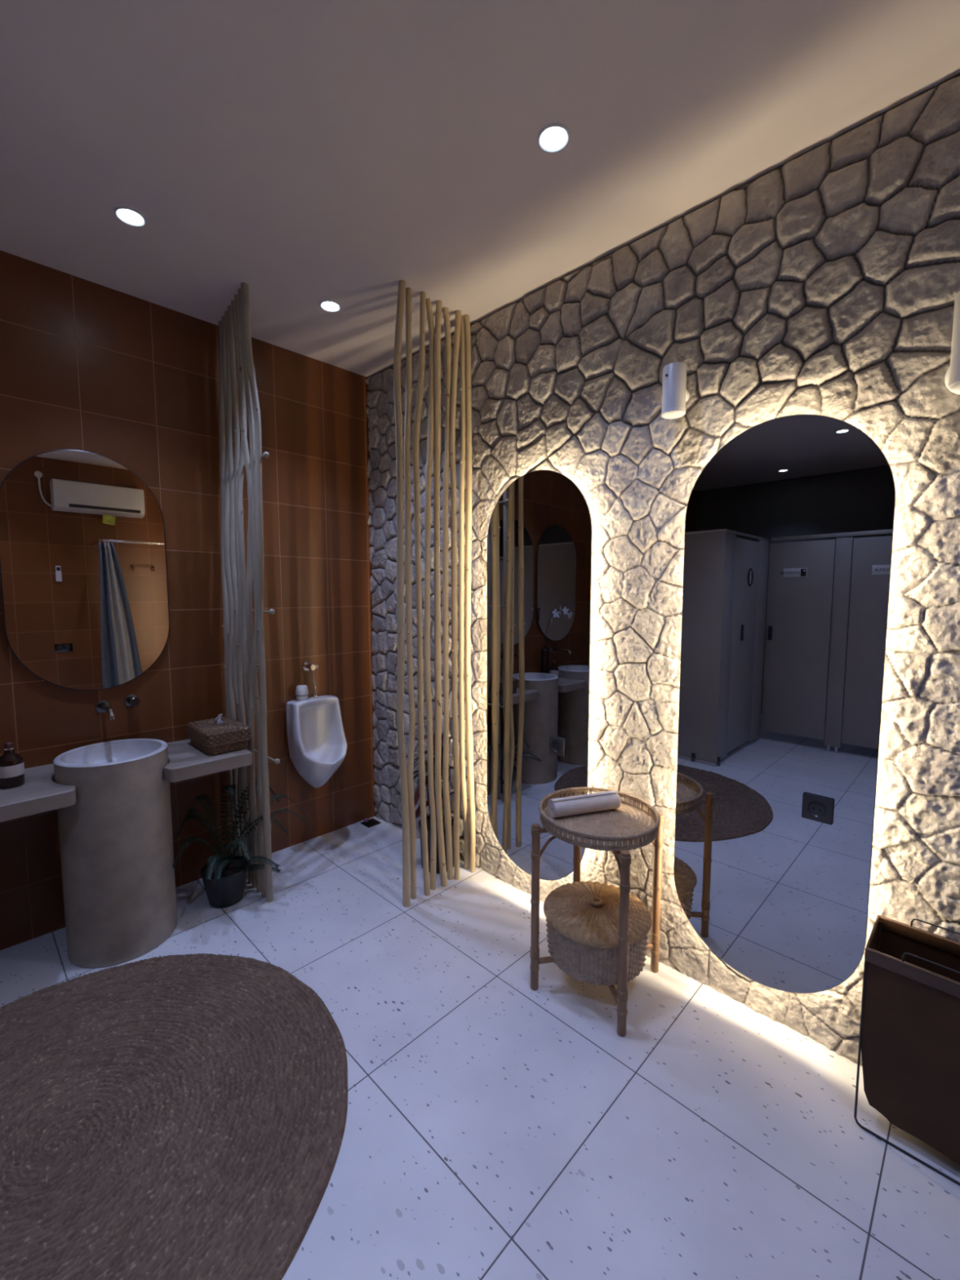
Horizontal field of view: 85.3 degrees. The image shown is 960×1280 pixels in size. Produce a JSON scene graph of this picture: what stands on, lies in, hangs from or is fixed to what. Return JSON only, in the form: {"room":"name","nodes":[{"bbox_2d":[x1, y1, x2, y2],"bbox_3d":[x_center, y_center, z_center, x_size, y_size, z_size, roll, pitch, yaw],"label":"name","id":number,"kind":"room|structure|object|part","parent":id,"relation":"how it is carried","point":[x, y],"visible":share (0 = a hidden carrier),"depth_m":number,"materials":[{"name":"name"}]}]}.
{"room":"public restroom","nodes":[
{"label":"public restroom","id":0,"kind":"room"},
{"bbox_2d":[0,250,377,950],"bbox_3d":[-2.589,-0.072,1.594,0.100,2.873,5.450,5,7,44],"label":"wall","id":1,"kind":"structure","parent":0,"point":[133,382],"depth_m":2.64,"materials":[{"name":"ceramic"}]},
{"bbox_2d":[0,763,76,822],"bbox_3d":[-1.823,0.598,2.032,0.462,0.062,0.353,5,7,44],"label":"countertop","id":2,"kind":"structure","parent":1,"relation":"attached to","point":[40,793],"depth_m":1.95,"materials":[{"name":"beige concrete"}]},
{"bbox_2d":[0,742,25,789],"bbox_3d":[-1.820,0.481,2.019,0.080,0.172,0.080,5,7,44],"label":"soap bottle","id":3,"kind":"object","parent":2,"relation":"on","point":[11,763],"visible":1,"depth_m":2.00,"materials":[{"name":"orange glass"}]},
{"bbox_2d":[0,449,169,690],"bbox_3d":[-1.750,-0.302,2.344,0.022,1.065,0.605,5,7,44],"label":"mirror","id":4,"kind":"object","parent":1,"relation":"attached to","point":[83,570],"visible":1,"depth_m":2.31,"materials":[{"name":"brown mirror"}]},
{"bbox_2d":[95,694,139,719],"bbox_3d":[-1.638,0.326,2.391,0.192,0.114,0.174,5,7,44],"label":"tap","id":5,"kind":"object","parent":1,"relation":"attached to","point":[131,700],"visible":1,"depth_m":2.42,"materials":[{"name":"metal"}]},
{"bbox_3d":[-1.674,0.322,2.346,0.183,0.047,0.021,5,7,44],"label":"spout","id":6,"kind":"part","parent":5,"relation":"part of","materials":[{"name":"silver metal"}]},
{"bbox_3d":[-1.642,0.292,2.472,0.037,0.042,0.042,5,7,44],"label":"handle","id":7,"kind":"part","parent":5,"relation":"part of","materials":[{"name":"metal"}]},
{"bbox_3d":[-1.630,0.338,2.470,0.020,0.078,0.007,0,5,5],"label":"lever","id":8,"kind":"part","parent":5,"relation":"part of","materials":[{"name":"silver metal"}]},
{"bbox_2d":[164,738,252,782],"bbox_3d":[-1.364,0.556,2.498,0.462,0.062,0.357,5,7,44],"label":"countertop","id":9,"kind":"structure","parent":1,"relation":"attached to","point":[186,761],"depth_m":2.37,"materials":[{"name":"beige concrete"}]},
{"bbox_2d":[186,714,251,755],"bbox_3d":[-1.281,0.438,2.552,0.322,0.162,0.206,5,7,44],"label":"tissue box","id":10,"kind":"object","parent":9,"relation":"on","point":[219,735],"visible":1,"depth_m":2.47,"materials":[{"name":"wicker"}]},
{"bbox_2d":[285,662,346,788],"bbox_3d":[-0.934,0.519,3.062,0.284,0.766,0.311,5,7,44],"label":"urinal","id":11,"kind":"object","parent":1,"relation":"attached to","point":[317,740],"visible":0.99,"depth_m":3.10,"materials":[{"name":"white ceramic"}]},
{"bbox_2d":[295,684,308,700],"bbox_3d":[-1.039,0.307,3.044,0.076,0.083,0.076,5,7,44],"label":"air freshener","id":12,"kind":"object","parent":11,"relation":"on","point":[301,691],"visible":1,"depth_m":3.02,"materials":[{"name":"white plastic"}]},
{"bbox_2d":[0,0,959,377],"bbox_3d":[-1.128,-1.430,0.034,4.100,0.100,5.450,5,7,44],"label":"ceiling","id":13,"kind":"structure","parent":0,"point":[304,153],"depth_m":1.55,"materials":[{"name":"paint"}]},
{"bbox_2d":[113,206,146,226],"bbox_3d":[-1.270,-1.538,1.895,0.100,0.006,0.100,5,7,44],"label":"recessed light","id":14,"kind":"object","parent":13,"relation":"in","point":[130,216],"visible":1,"depth_m":1.90,"materials":[{"name":"white"}]},
{"bbox_2d":[319,300,341,312],"bbox_3d":[-0.713,-1.589,2.483,0.100,0.006,0.100,5,7,44],"label":"recessed light","id":15,"kind":"object","parent":13,"relation":"in","point":[331,306],"visible":1,"depth_m":2.49,"materials":[{"name":"white"}]},
{"bbox_2d":[537,123,570,153],"bbox_3d":[0.222,-1.511,1.572,0.100,0.006,0.100,5,7,44],"label":"recessed light","id":16,"kind":"object","parent":13,"relation":"in","point":[554,140],"visible":1,"depth_m":1.57,"materials":[{"name":"white"}]},
{"bbox_2d":[0,816,959,1279],"bbox_3d":[-1.125,1.522,0.291,4.100,0.080,5.450,5,7,44],"label":"floor","id":17,"kind":"structure","parent":0,"point":[498,1127],"depth_m":1.52,"materials":[{"name":"white tile"}]},
{"bbox_2d":[53,738,177,968],"bbox_3d":[-1.566,0.891,2.264,0.399,0.836,0.399,5,7,44],"label":"basin","id":18,"kind":"object","parent":17,"relation":"on","point":[116,841],"visible":1,"depth_m":2.11,"materials":[{"name":"beige stone"}]},
{"bbox_3d":[-1.566,0.532,2.233,0.351,0.108,0.351,5,7,44],"label":"bowl","id":19,"kind":"part","parent":18,"relation":"part of","materials":[{"name":"ceramic"}]},
{"bbox_2d":[0,953,347,1279],"bbox_3d":[-1.147,1.374,1.415,1.530,0.018,1.525,0,5,6],"label":"jute rug","id":20,"kind":"object","parent":17,"relation":"on","point":[177,1117],"visible":1,"depth_m":1.48,"materials":[{"name":"brown wicker"}]},
{"bbox_2d":[218,320,237,855],"bbox_3d":[-1.319,-0.172,2.735,0.061,2.874,0.081,5,7,44],"label":"wooden pole","id":21,"kind":"object","parent":17,"relation":"on","point":[221,407],"visible":0.53,"depth_m":2.70,"materials":[{"name":"brown wood"}]},
{"bbox_2d":[221,315,241,856],"bbox_3d":[-1.280,-0.168,2.692,0.070,2.875,0.050,-3,6,-34],"label":"wooden pole","id":22,"kind":"object","parent":17,"relation":"on","point":[226,502],"visible":0.51,"depth_m":2.66,"materials":[{"name":"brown wood"}]},
{"bbox_2d":[224,311,248,879],"bbox_3d":[-1.243,-0.165,2.651,0.062,2.874,0.058,-1,5,-10],"label":"wooden pole","id":23,"kind":"object","parent":17,"relation":"on","point":[228,396],"visible":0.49,"depth_m":2.62,"materials":[{"name":"brown wood"}]},
{"bbox_2d":[247,746,279,764],"bbox_3d":[-1.149,0.567,2.674,0.522,0.027,0.027,5,7,44],"label":"crossbar","id":24,"kind":"object","parent":23,"relation":"attached to","point":[277,761],"visible":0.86,"depth_m":2.50,"materials":[{"name":"silver metal"}]},
{"bbox_3d":[-0.973,0.582,2.501,0.027,0.027,0.027,5,7,44],"label":"knob","id":25,"kind":"part","parent":24,"relation":"part of","materials":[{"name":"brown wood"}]},
{"bbox_2d":[227,305,252,883],"bbox_3d":[-1.202,-0.161,2.610,0.063,2.874,0.060,-2,5,-18],"label":"wooden pole","id":26,"kind":"object","parent":17,"relation":"on","point":[231,337],"visible":0.64,"depth_m":2.58,"materials":[{"name":"brown wood"}]},
{"bbox_2d":[172,776,311,908],"bbox_3d":[-1.171,1.000,2.597,0.494,0.561,0.674,4,7,42],"label":"potted fern","id":27,"kind":"object","parent":17,"relation":"on","point":[224,878],"visible":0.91,"depth_m":2.52,"materials":[{"name":"green plant"}]},
{"bbox_2d":[200,855,248,908],"bbox_3d":[-1.252,1.198,2.568,0.216,0.172,0.216,5,7,44],"label":"pot","id":28,"kind":"object","parent":27,"relation":"attached to","point":[226,892],"depth_m":2.51,"materials":[{"name":"black ceramic"}]},
{"bbox_2d":[231,300,256,888],"bbox_3d":[-1.153,-0.159,2.575,0.052,2.874,0.068,5,7,44],"label":"wooden pole","id":29,"kind":"object","parent":17,"relation":"on","point":[240,518],"visible":0.59,"depth_m":2.53,"materials":[{"name":"brown wood"}]},
{"bbox_2d":[234,294,261,893],"bbox_3d":[-1.115,-0.155,2.530,0.076,2.875,0.047,-2,5,-21],"label":"wooden pole","id":30,"kind":"object","parent":17,"relation":"on","point":[253,811],"visible":0.72,"depth_m":2.51,"materials":[{"name":"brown wood"}]},
{"bbox_2d":[237,288,266,897],"bbox_3d":[-1.076,-0.151,2.493,0.044,2.874,0.061,5,7,44],"label":"wooden pole","id":31,"kind":"object","parent":17,"relation":"on","point":[255,664],"visible":0.64,"depth_m":2.49,"materials":[{"name":"brown wood"}]},
{"bbox_2d":[233,451,269,469],"bbox_3d":[-1.151,-0.859,2.550,0.522,0.027,0.027,5,7,44],"label":"crossbar","id":32,"kind":"object","parent":31,"relation":"attached to","point":[266,455],"visible":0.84,"depth_m":2.37,"materials":[{"name":"silver metal"}]},
{"bbox_3d":[-0.975,-0.844,2.377,0.027,0.027,0.027,5,7,44],"label":"knob","id":33,"kind":"part","parent":32,"relation":"part of","materials":[{"name":"silver metal"}]},
{"bbox_2d":[252,608,275,614],"bbox_3d":[-1.150,-0.146,2.611,0.522,0.027,0.027,5,7,44],"label":"crossbar","id":34,"kind":"object","parent":31,"relation":"attached to","point":[271,611],"visible":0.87,"depth_m":2.43,"materials":[{"name":"silver metal"}]},
{"bbox_3d":[-0.974,-0.132,2.439,0.027,0.027,0.027,5,7,44],"label":"knob","id":35,"kind":"part","parent":34,"relation":"part of","materials":[{"name":"silver metal"}]},
{"bbox_2d":[240,282,273,902],"bbox_3d":[-1.030,-0.148,2.447,0.061,2.874,0.056,0,5,4],"label":"wooden pole","id":36,"kind":"object","parent":17,"relation":"on","point":[267,824],"visible":0.99,"depth_m":2.44,"materials":[{"name":"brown wood"}]},
{"bbox_2d":[360,817,381,827],"bbox_3d":[-0.721,1.206,3.438,0.100,0.003,0.100,5,7,44],"label":"floor drain","id":37,"kind":"object","parent":17,"relation":"on","point":[371,822],"visible":0.97,"depth_m":3.43,"materials":[{"name":"black metal"}]},
{"bbox_2d":[393,280,409,906],"bbox_3d":[-0.356,-0.145,2.404,0.042,2.875,0.075,5,7,44],"label":"wooden pole","id":38,"kind":"object","parent":17,"relation":"on","point":[402,284],"visible":1,"depth_m":2.38,"materials":[{"name":"brown wood"}]},
{"bbox_2d":[404,287,416,899],"bbox_3d":[-0.328,-0.150,2.462,0.043,2.873,0.062,2,5,22],"label":"wooden pole","id":39,"kind":"object","parent":17,"relation":"on","point":[409,389],"visible":0.99,"depth_m":2.44,"materials":[{"name":"brown wood"}]},
{"bbox_2d":[412,291,430,896],"bbox_3d":[-0.280,-0.152,2.486,0.039,2.874,0.081,5,7,44],"label":"wooden pole","id":40,"kind":"object","parent":17,"relation":"on","point":[417,518],"visible":1,"depth_m":2.46,"materials":[{"name":"brown wood"}]},
{"bbox_2d":[424,297,436,889],"bbox_3d":[-0.240,-0.159,2.555,0.036,2.876,0.080,5,7,44],"label":"wooden pole","id":41,"kind":"object","parent":17,"relation":"on","point":[430,435],"visible":1,"depth_m":2.53,"materials":[{"name":"brown wood"}]},
{"bbox_2d":[413,733,453,873],"bbox_3d":[-0.285,0.888,2.852,0.296,0.737,0.280,2,5,24],"label":"potted plant","id":42,"kind":"object","parent":17,"relation":"on","point":[416,796],"visible":0.21,"depth_m":2.83,"materials":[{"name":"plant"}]},
{"bbox_3d":[-0.233,1.129,2.888,0.212,0.250,0.212,5,7,44],"label":"pot","id":43,"kind":"part","parent":42,"relation":"part of","materials":[{"name":"beige wood"}]},
{"bbox_2d":[433,300,447,886],"bbox_3d":[-0.199,-0.159,2.566,0.041,2.876,0.071,5,7,44],"label":"wooden pole","id":44,"kind":"object","parent":17,"relation":"on","point":[437,386],"visible":1,"depth_m":2.54,"materials":[{"name":"brown wood"}]},
{"bbox_2d":[442,306,453,879],"bbox_3d":[-0.163,-0.166,2.636,0.036,2.876,0.072,5,7,44],"label":"wooden pole","id":45,"kind":"object","parent":17,"relation":"on","point":[447,819],"visible":1,"depth_m":2.61,"materials":[{"name":"brown wood"}]},
{"bbox_2d":[449,310,461,879],"bbox_3d":[-0.121,-0.167,2.646,0.036,2.874,0.074,5,7,44],"label":"wooden pole","id":46,"kind":"object","parent":17,"relation":"on","point":[454,610],"visible":1,"depth_m":2.62,"materials":[{"name":"brown wood"}]},
{"bbox_2d":[457,315,469,869],"bbox_3d":[-0.084,-0.174,2.725,0.036,2.875,0.083,2,6,26],"label":"wooden pole","id":47,"kind":"object","parent":17,"relation":"on","point":[461,586],"visible":0.96,"depth_m":2.69,"materials":[{"name":"brown wood"}]},
{"bbox_2d":[463,314,475,872],"bbox_3d":[-0.054,-0.172,2.707,0.060,2.875,0.049,-3,6,-28],"label":"wooden pole","id":48,"kind":"object","parent":17,"relation":"on","point":[468,735],"visible":1,"depth_m":2.69,"materials":[{"name":"brown wood"}]},
{"bbox_2d":[529,786,663,1036],"bbox_3d":[0.450,0.983,2.016,0.450,0.692,0.450,4,6,39],"label":"table","id":49,"kind":"object","parent":17,"relation":"on","point":[624,828],"visible":0.8,"depth_m":1.95,"materials":[{"name":"wicker"}]},
{"bbox_3d":[0.209,1.010,1.968,0.032,0.646,0.032,5,7,44],"label":"leg","id":50,"kind":"part","parent":49,"relation":"part of","materials":[{"name":"wood"}]},
{"bbox_3d":[0.453,0.706,1.988,0.469,0.021,0.022,-1,5,-11],"label":"cross rail","id":51,"kind":"part","parent":49,"relation":"part of","materials":[{"name":"wood"}]},
{"bbox_3d":[0.422,0.984,2.268,0.032,0.646,0.032,5,7,44],"label":"leg","id":52,"kind":"part","parent":49,"relation":"part of","materials":[{"name":"wood"}]},
{"bbox_2d":[547,790,620,817],"bbox_3d":[0.411,0.643,2.049,0.286,0.070,0.067,-2,5,-18],"label":"rolled towel","id":53,"kind":"object","parent":49,"relation":"on","point":[608,800],"visible":1,"depth_m":2.02,"materials":[{"name":"white fabric"}]},
{"bbox_3d":[0.453,1.221,2.033,0.469,0.021,0.022,-1,5,-11],"label":"cross rail","id":54,"kind":"part","parent":49,"relation":"part of","materials":[{"name":"wood"}]},
{"bbox_2d":[542,880,652,986],"bbox_3d":[0.449,1.104,2.018,0.408,0.210,0.408,-3,6,-31],"label":"lidded basket","id":55,"kind":"object","parent":49,"relation":"on","point":[583,918],"visible":0.98,"depth_m":1.91,"materials":[{"name":"brown wicker"}]},
{"bbox_3d":[0.449,1.036,2.013,0.398,0.042,0.398,5,7,44],"label":"lid","id":56,"kind":"part","parent":55,"relation":"part of","materials":[{"name":"wicker"}]},
{"bbox_2d":[538,786,660,851],"bbox_3d":[0.450,0.671,1.989,0.450,0.066,0.450,5,7,44],"label":"tray","id":57,"kind":"object","parent":49,"relation":"on","point":[624,828],"depth_m":1.94,"materials":[{"name":"brown wicker"}]},
{"bbox_3d":[0.454,1.233,2.034,0.022,0.021,0.484,-1,5,-7],"label":"cross rail","id":58,"kind":"part","parent":49,"relation":"part of","materials":[{"name":"wood"}]},
{"bbox_3d":[0.453,0.718,1.990,0.022,0.021,0.484,-1,5,-7],"label":"cross rail","id":59,"kind":"part","parent":49,"relation":"part of","materials":[{"name":"wood"}]},
{"bbox_3d":[0.485,1.028,1.761,0.032,0.646,0.032,5,7,44],"label":"leg","id":60,"kind":"part","parent":49,"relation":"part of","materials":[{"name":"wood"}]},
{"bbox_3d":[0.698,1.002,2.061,0.032,0.646,0.032,5,7,44],"label":"leg","id":61,"kind":"part","parent":49,"relation":"part of","materials":[{"name":"wood"}]},
{"bbox_2d":[853,915,959,1185],"bbox_3d":[1.290,1.103,1.374,0.444,0.559,0.223,5,7,44],"label":"laundry hamper","id":62,"kind":"object","parent":17,"relation":"on","point":[909,1038],"visible":1,"depth_m":1.39,"materials":[{"name":"brown leather"}]},
{"bbox_3d":[1.135,0.847,1.508,0.006,0.006,0.204,5,7,44],"label":"rail","id":63,"kind":"part","parent":62,"relation":"part of","materials":[{"name":"black metal"}]},
{"bbox_3d":[1.212,0.847,1.289,0.265,0.034,0.005,5,7,44],"label":"wire handle","id":64,"kind":"part","parent":62,"relation":"part of","materials":[{"name":"black metal"}]},
{"bbox_3d":[1.355,0.834,1.434,0.265,0.034,0.005,5,7,44],"label":"wire handle","id":65,"kind":"part","parent":62,"relation":"part of","materials":[{"name":"black metal"}]},
{"bbox_2d":[365,73,959,1065],"bbox_3d":[0.714,-0.114,2.030,4.000,2.873,0.036,5,7,44],"label":"wall","id":66,"kind":"structure","parent":0,"point":[826,282],"depth_m":1.85,"materials":[{"name":"stone"}]},
{"bbox_2d":[487,469,591,880],"bbox_3d":[0.267,0.185,2.446,0.600,1.905,0.053,5,7,44],"label":"backlit mirror","id":67,"kind":"object","parent":66,"relation":"attached to","point":[540,531],"visible":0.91,"depth_m":2.41,"materials":[{"name":"clear glass"}]},
{"bbox_2d":[549,735,564,756],"bbox_3d":[0.346,0.478,2.348,0.084,0.082,0.013,5,7,44],"label":"wall socket","id":68,"kind":"object","parent":67,"relation":"attached to","point":[557,744],"visible":1,"depth_m":2.34,"materials":[{"name":"black plastic"}]},
{"bbox_2d":[661,362,689,418],"bbox_3d":[0.708,-0.893,1.882,0.082,0.168,0.118,5,7,44],"label":"wall lamp","id":69,"kind":"object","parent":66,"relation":"attached to","point":[675,395],"visible":1,"depth_m":1.84,"materials":[{"name":"white metal"}]},
{"bbox_2d":[673,413,895,993],"bbox_3d":[0.975,0.240,1.753,0.600,1.905,0.053,5,7,44],"label":"backlit mirror","id":70,"kind":"object","parent":66,"relation":"attached to","point":[789,524],"visible":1,"depth_m":1.70,"materials":[{"name":"clear glass"}]},
{"bbox_2d":[801,792,834,825],"bbox_3d":[1.064,0.532,1.645,0.084,0.082,0.013,5,7,44],"label":"wall socket","id":71,"kind":"object","parent":70,"relation":"attached to","point":[814,807],"visible":1,"depth_m":1.64,"materials":[{"name":"black plastic"}]},
{"bbox_2d":[944,292,959,395],"bbox_3d":[1.261,-0.761,1.333,0.108,0.228,0.140,5,7,44],"label":"wall lamp","id":72,"kind":"object","parent":66,"relation":"attached to","point":[952,379],"visible":1,"depth_m":1.32,"materials":[{"name":"white metal"}]}
]}

